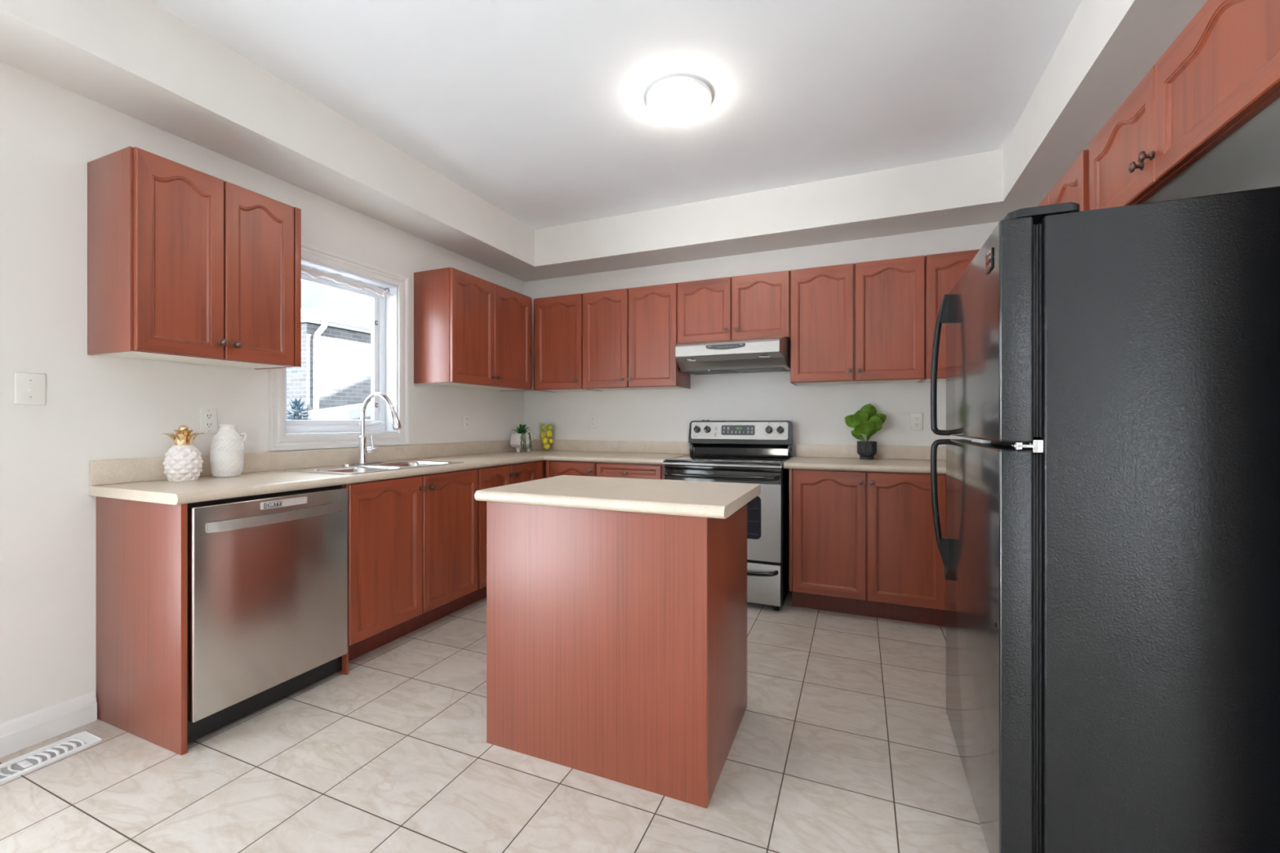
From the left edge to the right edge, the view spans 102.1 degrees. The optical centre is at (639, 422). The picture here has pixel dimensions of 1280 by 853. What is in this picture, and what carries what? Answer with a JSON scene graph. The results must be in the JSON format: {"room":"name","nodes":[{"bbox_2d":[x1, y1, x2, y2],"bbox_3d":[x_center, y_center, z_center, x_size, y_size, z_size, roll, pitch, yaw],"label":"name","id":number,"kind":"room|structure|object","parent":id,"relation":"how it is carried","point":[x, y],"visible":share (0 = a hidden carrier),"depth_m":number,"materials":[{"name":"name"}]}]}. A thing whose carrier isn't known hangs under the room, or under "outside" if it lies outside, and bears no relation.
{"room":"kitchen","nodes":[
{"label":"kitchen","id":0,"kind":"room"},
{"bbox_2d":[0,62,524,724],"bbox_3d":[-2.528,-0.196,1.287,0.160,2.811,7.500,0,0,23],"label":"wall","id":1,"kind":"structure","parent":0,"point":[97,407],"depth_m":1.97,"materials":[{"name":"paint"}]},
{"bbox_2d":[14,372,45,404],"bbox_3d":[-2.190,-0.121,1.859,0.016,0.114,0.076,0,0,23],"label":"light switch","id":2,"kind":"object","parent":1,"relation":"attached to","point":[29,388],"visible":1,"depth_m":1.86,"materials":[{"name":"white plastic"}]},
{"bbox_2d":[0,691,97,758],"bbox_3d":[-2.230,1.105,1.764,0.018,0.110,0.550,0,0,23],"label":"baseboard","id":3,"kind":"structure","parent":1,"relation":"attached to","point":[20,733],"depth_m":1.89,"materials":[{"name":"paint"}]},
{"bbox_2d":[87,146,301,369],"bbox_3d":[-1.854,-0.634,2.212,0.358,0.744,0.614,0,0,23],"label":"upper cabinet","id":4,"kind":"object","parent":1,"relation":"attached to","point":[185,264],"visible":1,"depth_m":2.04,"materials":[{"name":"laminate"}]},
{"bbox_2d":[199,408,217,433],"bbox_3d":[-1.978,-0.008,2.371,0.009,0.114,0.072,0,0,23],"label":"outlet","id":5,"kind":"object","parent":1,"relation":"attached to","point":[208,417],"visible":0.98,"depth_m":2.37,"materials":[{"name":"white plastic"}]},
{"bbox_2d":[204,422,213,427],"bbox_3d":[-1.975,0.012,2.370,0.001,0.026,0.031,0,0,23],"label":"receptacle","id":6,"kind":"object","parent":5,"relation":"attached to","point":[207,424],"depth_m":2.37,"materials":[{"name":"white plastic"}]},
{"bbox_2d":[204,413,213,419],"bbox_3d":[-1.975,-0.028,2.370,0.001,0.026,0.031,0,0,23],"label":"receptacle","id":7,"kind":"object","parent":5,"relation":"attached to","point":[207,416],"depth_m":2.37,"materials":[{"name":"white plastic"}]},
{"bbox_2d":[268,242,409,450],"bbox_3d":[-1.771,-0.408,3.043,0.177,1.103,0.871,0,0,23],"label":"window","id":8,"kind":"structure","parent":1,"relation":"in","point":[390,316],"depth_m":3.25,"materials":[{"name":"paint"}]},
{"bbox_2d":[301,265,392,297],"bbox_3d":[-1.734,-0.834,3.028,0.044,0.074,0.690,0,0,23],"label":"window blind","id":9,"kind":"object","parent":8,"relation":"attached to","point":[314,273],"visible":0.79,"depth_m":3.02,"materials":[{"name":"white plastic"}]},
{"bbox_2d":[462,414,470,429],"bbox_3d":[-1.318,-0.005,3.933,0.008,0.114,0.072,0,0,23],"label":"outlet","id":10,"kind":"object","parent":1,"relation":"attached to","point":[466,418],"visible":1,"depth_m":3.93,"materials":[{"name":"white plastic"}]},
{"bbox_2d":[413,266,532,391],"bbox_3d":[-1.174,-0.634,3.820,0.358,0.744,0.918,0,0,23],"label":"upper cabinet","id":11,"kind":"object","parent":1,"relation":"attached to","point":[470,331],"visible":1,"depth_m":3.51,"materials":[{"name":"laminate"}]},
{"bbox_2d":[0,590,988,852],"bbox_3d":[0.604,1.200,0.017,7.000,0.080,7.600,0,0,23],"label":"floor","id":12,"kind":"structure","parent":0,"point":[844,741],"depth_m":1.68,"materials":[{"name":"tile"}]},
{"bbox_2d":[0,731,102,784],"bbox_3d":[-2.081,1.155,1.749,0.135,0.008,0.340,0,0,23],"label":"floor vent","id":13,"kind":"object","parent":12,"relation":"in","point":[14,768],"visible":1,"depth_m":1.79,"materials":[{"name":"white metal"}]},
{"bbox_2d":[96,496,186,755],"bbox_3d":[-1.859,0.722,1.919,0.580,0.874,0.018,0,0,23],"label":"end panel","id":14,"kind":"object","parent":12,"relation":"on","point":[141,546],"visible":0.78,"depth_m":1.89,"materials":[{"name":"laminate"}]},
{"bbox_2d":[186,484,347,744],"bbox_3d":[-1.695,0.722,2.189,0.612,0.874,0.602,0,0,23],"label":"dishwasher","id":15,"kind":"object","parent":12,"relation":"on","point":[267,589],"visible":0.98,"depth_m":2.02,"materials":[{"name":"silver metal"}]},
{"bbox_2d":[260,496,306,510],"bbox_3d":[-1.441,0.327,2.099,0.010,0.029,0.183,0,0,23],"label":"sign","id":16,"kind":"object","parent":15,"relation":"attached to","point":[294,501],"visible":1,"depth_m":2.09,"materials":[{"name":"silver metal"}]},
{"bbox_2d":[337,484,348,675],"bbox_3d":[-1.600,0.722,2.483,0.558,0.874,0.012,0,0,23],"label":"end panel","id":17,"kind":"object","parent":12,"relation":"on","point":[344,670],"visible":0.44,"depth_m":2.38,"materials":[{"name":"laminate"}]},
{"bbox_2d":[348,468,478,661],"bbox_3d":[-1.424,0.722,2.898,0.616,0.876,0.888,0,0,23],"label":"base cabinet","id":18,"kind":"object","parent":12,"relation":"on","point":[413,541],"visible":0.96,"depth_m":2.71,"materials":[{"name":"laminate"}]},
{"bbox_2d":[464,460,545,607],"bbox_3d":[-1.053,0.722,3.777,0.616,0.876,1.016,0,0,23],"label":"base cabinet","id":19,"kind":"object","parent":12,"relation":"on","point":[502,475],"visible":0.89,"depth_m":3.33,"materials":[{"name":"laminate"}]},
{"bbox_2d":[88,439,689,505],"bbox_3d":[-0.870,0.216,3.008,1.552,0.136,2.835,0,0,23],"label":"countertop","id":20,"kind":"structure","parent":19,"relation":"on","point":[139,479],"depth_m":2.65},
{"bbox_2d":[161,425,203,481],"bbox_3d":[-1.933,0.128,2.188,0.134,0.234,0.141,0,0,23],"label":"jar","id":21,"kind":"object","parent":20,"relation":"on","point":[183,462],"visible":1,"depth_m":2.16,"materials":[{"name":"ceramic"}]},
{"bbox_2d":[209,424,246,477],"bbox_3d":[-1.873,0.127,2.345,0.124,0.236,0.124,0,0,4],"label":"vase","id":22,"kind":"object","parent":20,"relation":"on","point":[227,446],"visible":1,"depth_m":2.31,"materials":[{"name":"white ceramic"}]},
{"bbox_2d":[342,391,401,465],"bbox_3d":[-1.492,0.034,2.952,0.312,0.415,0.250,0,0,23],"label":"faucet","id":23,"kind":"object","parent":20,"relation":"on","point":[363,450],"visible":1,"depth_m":2.98,"materials":[{"name":"silver metal"}]},
{"bbox_2d":[283,459,463,475],"bbox_3d":[-1.436,0.326,2.877,0.491,0.170,0.785,0,0,23],"label":"sink","id":24,"kind":"object","parent":20,"relation":"in","point":[397,464],"visible":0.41,"depth_m":2.83,"materials":[{"name":"metal"}]},
{"bbox_2d":[510,424,533,452],"bbox_3d":[-0.979,0.129,4.292,0.190,0.232,0.204,0,0,-42],"label":"potted succulent","id":25,"kind":"object","parent":20,"relation":"on","point":[520,440],"visible":1,"depth_m":4.23,"materials":[{"name":"white ceramic"}]},
{"bbox_2d":[510,433,533,448],"bbox_3d":[-0.984,0.151,4.298,0.189,0.120,0.189,0,0,-42],"label":"pot","id":26,"kind":"object","parent":25,"relation":"attached to","point":[517,440],"depth_m":4.22,"materials":[{"name":"ceramic"}]},
{"bbox_3d":[-0.790,0.123,4.393,0.152,0.245,0.152,0,0,23],"label":"glass vase","id":27,"kind":"object","parent":20,"relation":"on","visible":0},
{"bbox_2d":[540,431,546,438],"bbox_3d":[-0.821,0.109,4.395,0.051,0.056,0.059,0,0,-2],"label":"lemon","id":28,"kind":"object","parent":27,"relation":"in","point":[543,434],"visible":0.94,"depth_m":4.37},
{"bbox_2d":[540,424,546,431],"bbox_3d":[-0.818,0.045,4.396,0.053,0.057,0.061,0,0,36],"label":"lime","id":29,"kind":"object","parent":27,"relation":"in","point":[543,427],"visible":0.98,"depth_m":4.38,"materials":[{"name":"green food"}]},
{"bbox_2d":[542,437,547,444],"bbox_3d":[-0.804,0.155,4.369,0.050,0.062,0.052,0,0,-3],"label":"lemon","id":30,"kind":"object","parent":27,"relation":"in","point":[544,440],"visible":1,"depth_m":4.35,"materials":[{"name":"yellow food"}]},
{"bbox_2d":[542,443,550,449],"bbox_3d":[-0.791,0.204,4.387,0.074,0.055,0.055,0,0,43],"label":"lemon","id":31,"kind":"object","parent":27,"relation":"in","point":[546,446],"visible":0.99,"depth_m":4.36,"materials":[{"name":"yellow food"}]},
{"bbox_2d":[546,430,552,437],"bbox_3d":[-0.765,0.095,4.372,0.047,0.065,0.046,0,0,-22],"label":"lemon","id":32,"kind":"object","parent":27,"relation":"in","point":[549,433],"visible":1,"depth_m":4.35,"materials":[{"name":"yellow food"}]},
{"bbox_2d":[546,424,552,430],"bbox_3d":[-0.761,0.039,4.368,0.044,0.049,0.042,0,0,-42],"label":"lime","id":33,"kind":"object","parent":27,"relation":"in","point":[549,427],"visible":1,"depth_m":4.35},
{"bbox_2d":[548,438,553,444],"bbox_3d":[-0.759,0.159,4.404,0.039,0.044,0.040,0,0,44],"label":"lemon","id":34,"kind":"object","parent":27,"relation":"in","point":[550,441],"visible":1,"depth_m":4.39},
{"bbox_2d":[545,460,665,479],"bbox_3d":[-0.165,0.722,3.915,0.966,0.876,0.616,0,0,23],"label":"base cabinet","id":35,"kind":"object","parent":12,"relation":"on","point":[553,468],"visible":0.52,"depth_m":3.65,"materials":[{"name":"laminate"}]},
{"bbox_2d":[486,501,746,808],"bbox_3d":[-0.059,0.722,1.990,0.821,0.875,0.607,0,0,23],"label":"base cabinet","id":36,"kind":"object","parent":12,"relation":"on","point":[616,641],"visible":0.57,"depth_m":1.70,"materials":[{"name":"laminate"}]},
{"bbox_2d":[474,475,760,519],"bbox_3d":[-0.057,0.265,1.959,0.911,0.038,0.607,0,0,23],"label":"countertop","id":37,"kind":"structure","parent":36,"relation":"on","point":[713,500],"depth_m":1.79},
{"bbox_2d":[662,420,793,611],"bbox_3d":[0.612,0.571,3.526,0.766,1.178,0.701,0,0,23],"label":"stove","id":38,"kind":"object","parent":12,"relation":"on","point":[768,513],"visible":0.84,"depth_m":3.28,"materials":[{"name":"silver glass"}]},
{"bbox_2d":[662,454,791,468],"bbox_3d":[0.614,0.262,3.524,0.761,0.033,0.583,0,0,23],"label":"cooktop","id":39,"kind":"object","parent":38,"relation":"in","point":[691,461],"depth_m":3.36,"materials":[{"name":"metal"}]},
{"bbox_2d":[789,468,946,626],"bbox_3d":[1.692,0.722,3.130,1.460,0.876,0.616,0,0,23],"label":"base cabinet","id":40,"kind":"object","parent":12,"relation":"on","point":[861,543],"visible":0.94,"depth_m":3.00,"materials":[{"name":"laminate"}]},
{"bbox_2d":[783,444,946,474],"bbox_3d":[1.694,0.220,3.136,1.521,0.128,0.601,0,0,23],"label":"countertop","id":41,"kind":"structure","parent":40,"relation":"on","point":[890,459],"depth_m":3.33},
{"bbox_2d":[844,403,886,459],"bbox_3d":[1.499,0.060,3.440,0.255,0.371,0.127,0,0,23],"label":"plant","id":42,"kind":"object","parent":41,"relation":"on","point":[866,420],"visible":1,"depth_m":3.42,"materials":[{"name":"green plant"}]},
{"bbox_2d":[930,186,1279,852],"bbox_3d":[1.354,0.326,1.488,0.829,1.668,0.836,0,0,23],"label":"refrigerator","id":43,"kind":"object","parent":12,"relation":"on","point":[1109,552],"visible":1,"depth_m":1.15,"materials":[{"name":"black metal"}]},
{"bbox_2d":[0,0,1207,281],"bbox_3d":[-0.660,-1.403,0.552,3.854,0.296,7.200,0,0,23],"label":"soffit","id":44,"kind":"object","parent":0,"point":[138,60],"depth_m":2.55,"materials":[{"name":"paint"}]},
{"bbox_2d":[149,0,1081,229],"bbox_3d":[0.604,-1.601,0.017,7.000,0.100,7.600,0,0,23],"label":"ceiling","id":45,"kind":"structure","parent":0,"point":[538,109],"depth_m":2.33,"materials":[{"name":"paint"}]},
{"bbox_2d":[646,75,711,127],"bbox_3d":[0.186,-1.501,2.463,0.312,0.100,0.312,0,0,23],"label":"ceiling light","id":46,"kind":"object","parent":45,"relation":"attached to","point":[677,101],"visible":1,"depth_m":2.38,"materials":[{"name":"glass"}]},
{"bbox_2d":[524,222,998,458],"bbox_3d":[0.802,-0.196,3.951,4.300,2.811,0.200,0,0,23],"label":"wall","id":47,"kind":"structure","parent":0,"point":[817,414],"depth_m":3.83,"materials":[{"name":"paint"}]},
{"bbox_2d":[533,293,597,392],"bbox_3d":[-0.605,-0.634,4.241,0.458,0.744,0.358,0,0,23],"label":"upper cabinet","id":48,"kind":"object","parent":47,"relation":"attached to","point":[557,320],"visible":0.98,"depth_m":4.11,"materials":[{"name":"laminate"}]},
{"bbox_2d":[589,414,596,428],"bbox_3d":[-0.396,-0.008,4.344,0.072,0.114,0.008,0,0,23],"label":"outlet","id":49,"kind":"object","parent":47,"relation":"attached to","point":[593,418],"visible":1,"depth_m":4.34,"materials":[{"name":"white plastic"}]},
{"bbox_2d":[582,282,690,391],"bbox_3d":[-0.036,-0.634,4.000,0.776,0.744,0.358,0,0,23],"label":"upper cabinet","id":50,"kind":"object","parent":47,"relation":"attached to","point":[630,335],"visible":0.98,"depth_m":3.85,"materials":[{"name":"laminate"}]},
{"bbox_2d":[675,336,790,374],"bbox_3d":[0.657,-0.462,3.642,0.759,0.198,0.479,0,0,23],"label":"range hood","id":51,"kind":"object","parent":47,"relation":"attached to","point":[771,354],"visible":1,"depth_m":3.48,"materials":[{"name":"metal"}]},
{"bbox_2d":[677,270,790,343],"bbox_3d":[0.684,-0.784,3.696,0.784,0.443,0.358,0,0,23],"label":"upper cabinet","id":52,"kind":"object","parent":47,"relation":"attached to","point":[751,306],"visible":0.97,"depth_m":3.55,"materials":[{"name":"laminate"}]},
{"bbox_2d":[790,255,924,386],"bbox_3d":[1.408,-0.634,3.390,0.784,0.744,0.358,0,0,23],"label":"upper cabinet","id":53,"kind":"object","parent":47,"relation":"attached to","point":[862,322],"visible":1,"depth_m":3.25,"materials":[{"name":"laminate"}]},
{"bbox_2d":[794,444,946,460],"bbox_3d":[1.808,0.201,3.404,1.521,0.089,0.019,0,0,23],"label":"backsplash","id":54,"kind":"structure","parent":47,"relation":"attached to","point":[892,452],"depth_m":3.48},
{"bbox_2d":[911,413,923,430],"bbox_3d":[1.824,-0.006,3.405,0.072,0.114,0.008,0,0,23],"label":"outlet","id":55,"kind":"object","parent":47,"relation":"attached to","point":[917,419],"visible":1,"depth_m":3.40,"materials":[{"name":"white plastic"}]},
{"bbox_2d":[914,422,919,426],"bbox_3d":[1.823,0.014,3.403,0.033,0.029,0.001,0,0,23],"label":"receptacle","id":56,"kind":"object","parent":55,"relation":"attached to","point":[916,424],"depth_m":3.40,"materials":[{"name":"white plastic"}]},
{"bbox_2d":[914,416,919,420],"bbox_3d":[1.823,-0.026,3.403,0.033,0.029,0.001,0,0,23],"label":"receptacle","id":57,"kind":"object","parent":55,"relation":"attached to","point":[916,418],"depth_m":3.40,"materials":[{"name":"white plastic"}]},
{"bbox_2d":[920,248,979,382],"bbox_3d":[1.955,-0.634,3.159,0.400,0.744,0.358,0,0,23],"label":"upper cabinet","id":58,"kind":"object","parent":47,"relation":"attached to","point":[943,271],"visible":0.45,"depth_m":3.08,"materials":[{"name":"laminate"}]},
{"bbox_3d":[2.131,-0.196,1.890,0.246,2.811,2.760,0,0,23],"label":"wall","id":59,"kind":"structure","parent":0,"visible":0},
{"bbox_2d":[1036,149,1088,211],"bbox_3d":[1.995,-0.629,2.338,0.349,0.734,1.150,0,0,23],"label":"upper cabinet","id":60,"kind":"object","parent":59,"relation":"attached to","point":[1073,186],"visible":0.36,"depth_m":1.97,"materials":[{"name":"laminate"}]},
{"bbox_2d":[1088,0,1279,209],"bbox_3d":[1.555,-0.829,1.333,0.378,0.330,1.042,0,0,23],"label":"upper cabinet","id":61,"kind":"object","parent":59,"relation":"attached to","point":[1204,120],"visible":0.94,"depth_m":1.30,"materials":[{"name":"laminate"}]},
{"label":"outside","id":62,"kind":"structure","parent":0,"visible":0},
{"bbox_3d":[-12.239,1.810,16.955,29.750,0.100,46.000,0,0,23],"label":"ground","id":63,"kind":"structure","parent":62,"visible":0},
{"bbox_2d":[286,397,312,419],"bbox_3d":[-4.460,0.713,6.750,0.891,2.093,0.912,0,0,-10],"label":"shrub","id":64,"kind":"object","parent":63,"relation":"on","point":[295,405],"visible":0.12,"depth_m":6.74,"materials":[{"name":"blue plant"}]},
{"bbox_2d":[286,280,371,420],"bbox_3d":[-7.664,-1.500,16.373,9.550,6.520,12.550,0,0,23],"label":"house","id":65,"kind":"structure","parent":63,"relation":"on","point":[335,371],"depth_m":9.60,"materials":[{"name":"brick"}]},
{"bbox_2d":[307,401,371,420],"bbox_3d":[-3.346,0.460,8.907,0.800,2.600,4.300,0,0,23],"label":"shed","id":66,"kind":"object","parent":63,"relation":"on","point":[347,412],"visible":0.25,"depth_m":6.97,"materials":[{"name":"white"}]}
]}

